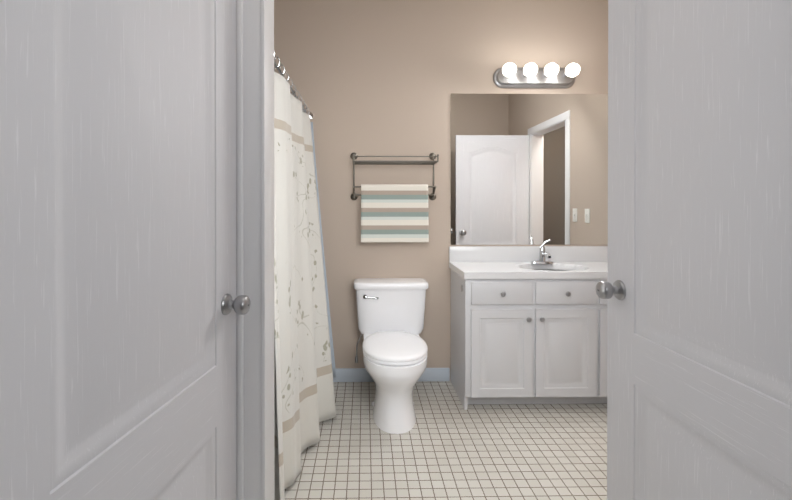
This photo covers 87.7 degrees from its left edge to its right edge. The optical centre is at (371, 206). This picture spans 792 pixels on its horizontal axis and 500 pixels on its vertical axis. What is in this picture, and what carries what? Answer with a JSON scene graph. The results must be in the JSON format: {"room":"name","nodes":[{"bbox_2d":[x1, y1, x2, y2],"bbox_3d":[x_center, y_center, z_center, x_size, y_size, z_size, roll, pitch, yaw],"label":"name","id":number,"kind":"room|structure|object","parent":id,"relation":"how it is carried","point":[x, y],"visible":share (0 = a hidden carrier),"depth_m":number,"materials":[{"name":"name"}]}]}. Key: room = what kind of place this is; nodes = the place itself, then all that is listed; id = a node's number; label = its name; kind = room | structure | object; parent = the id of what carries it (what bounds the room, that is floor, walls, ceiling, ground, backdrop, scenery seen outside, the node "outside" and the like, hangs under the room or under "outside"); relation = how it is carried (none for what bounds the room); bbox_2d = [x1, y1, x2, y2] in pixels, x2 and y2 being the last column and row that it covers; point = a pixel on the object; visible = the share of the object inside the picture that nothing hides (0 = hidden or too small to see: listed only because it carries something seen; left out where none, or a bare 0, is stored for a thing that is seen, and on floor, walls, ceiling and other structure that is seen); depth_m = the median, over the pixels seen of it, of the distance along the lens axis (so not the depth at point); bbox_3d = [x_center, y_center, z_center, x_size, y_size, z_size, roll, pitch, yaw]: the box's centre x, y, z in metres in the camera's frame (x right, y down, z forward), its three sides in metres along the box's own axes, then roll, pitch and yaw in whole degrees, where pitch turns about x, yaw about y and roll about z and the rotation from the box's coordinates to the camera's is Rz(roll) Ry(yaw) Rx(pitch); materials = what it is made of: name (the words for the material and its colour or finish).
{"room":"hallway","nodes":[
{"label":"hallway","id":0,"kind":"room"},
{"bbox_2d":[274,0,607,380],"bbox_3d":[0.344,-0.141,3.002,5.900,2.780,0.120,0,0,-1],"label":"wall","id":1,"kind":"structure","parent":0,"point":[378,77],"depth_m":2.94,"materials":[{"name":"beige paint"}]},
{"bbox_2d":[274,56,312,119],"bbox_3d":[-0.428,-0.638,2.209,0.056,0.056,1.437,0,0,-1],"label":"shower curtain rod","id":2,"kind":"object","parent":1,"relation":"attached to","point":[281,71],"visible":0.29,"depth_m":2.14,"materials":[{"name":"silver metal"}]},
{"bbox_2d":[274,51,308,113],"bbox_3d":[-0.427,-0.630,2.158,0.052,0.058,1.163,0,0,-1],"label":"curtain rings","id":3,"kind":"object","parent":2,"relation":"hanging from","point":[292,82],"visible":0.31,"depth_m":2.10,"materials":[{"name":"silver metal"}]},
{"bbox_2d":[274,71,335,499],"bbox_3d":[-0.320,0.310,2.165,0.240,1.816,1.238,0,0,-1],"label":"shower curtain","id":4,"kind":"object","parent":3,"relation":"hanging from","point":[304,401],"visible":0.96,"depth_m":2.06,"materials":[{"name":"fabric"}]},
{"bbox_2d":[310,122,335,376],"bbox_3d":[-0.351,0.304,2.891,0.216,1.790,0.022,0,0,-1],"label":"curtain liner","id":5,"kind":"object","parent":2,"relation":"hanging from","point":[330,335],"visible":0.17,"depth_m":2.88,"materials":[{"name":"grey"}]},
{"bbox_2d":[333,368,449,381],"bbox_3d":[0.051,1.201,2.937,1.020,0.095,0.014,0,0,-1],"label":"baseboard","id":6,"kind":"structure","parent":1,"relation":"attached to","point":[363,374],"depth_m":2.92,"materials":[{"name":"white paint"}]},
{"bbox_2d":[350,153,438,199],"bbox_3d":[0.160,-0.213,2.827,0.613,0.341,0.223,0,0,-1],"label":"towel rail","id":7,"kind":"object","parent":1,"relation":"attached to","point":[354,156],"visible":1,"depth_m":2.86,"materials":[{"name":"grey metal"}]},
{"bbox_2d":[361,184,428,241],"bbox_3d":[0.160,0.047,2.823,0.464,0.396,0.036,0,0,-1],"label":"hanging towel","id":8,"kind":"object","parent":7,"relation":"hanging from","point":[394,212],"visible":1,"depth_m":2.81,"materials":[{"name":"fabric"}]},
{"bbox_2d":[451,93,607,244],"bbox_3d":[1.179,-0.266,2.952,1.224,1.080,0.006,0,0,-1],"label":"mirror","id":9,"kind":"object","parent":1,"relation":"attached to","point":[529,169],"visible":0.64,"depth_m":2.95,"materials":[{"name":"clear glass"}]},
{"bbox_2d":[493,63,579,87],"bbox_3d":[1.167,-0.918,2.869,0.590,0.145,0.164,0,0,-1],"label":"sconce","id":10,"kind":"object","parent":1,"relation":"attached to","point":[532,75],"visible":1,"depth_m":2.92,"materials":[{"name":"white glass"}]},
{"bbox_2d":[284,381,606,499],"bbox_3d":[0.244,1.279,1.782,3.140,0.050,2.570,0,0,-1],"label":"floor","id":11,"kind":"structure","parent":0,"point":[447,446],"depth_m":2.10,"materials":[{"name":"white tile"}]},
{"bbox_2d":[354,278,427,433],"bbox_3d":[0.137,0.881,2.560,0.504,0.745,0.763,0,0,-1],"label":"toilet","id":12,"kind":"object","parent":11,"relation":"on","point":[390,313],"visible":1,"depth_m":2.45,"materials":[{"name":"white ceramic"}]},
{"bbox_2d":[449,239,607,409],"bbox_3d":[1.178,0.735,2.716,1.237,1.030,0.481,0,0,-1],"label":"bathroom vanity","id":13,"kind":"object","parent":11,"relation":"on","point":[528,324],"visible":0.85,"depth_m":2.51,"materials":[{"name":"white paint"}]},
{"bbox_3d":[0.323,-0.131,0.552,3.260,2.780,0.120,0,0,-1],"label":"wall","id":14,"kind":"structure","parent":0,"visible":0},
{"bbox_2d":[0,0,250,499],"bbox_3d":[-0.514,0.236,0.956,0.183,2.018,0.830,0,0,7],"label":"door","id":15,"kind":"structure","parent":14,"relation":"in","point":[122,305],"depth_m":0.84,"materials":[{"name":"paint"}]},
{"bbox_2d":[595,0,791,499],"bbox_3d":[0.860,0.236,1.046,0.183,2.018,0.830,0,0,-1],"label":"door","id":16,"kind":"structure","parent":14,"relation":"in","point":[695,290],"depth_m":1.06,"materials":[{"name":"paint"}]},
{"bbox_3d":[-0.784,-0.135,1.430,0.835,2.780,0.110,0,0,-1],"label":"wall","id":17,"kind":"structure","parent":0,"visible":0},
{"bbox_2d":[236,0,274,499],"bbox_3d":[-0.403,-0.134,1.435,0.097,2.778,0.148,0,0,-1],"label":"door frame","id":18,"kind":"structure","parent":17,"relation":"attached to","point":[255,243],"depth_m":1.37,"materials":[{"name":"white paint"}]}
]}

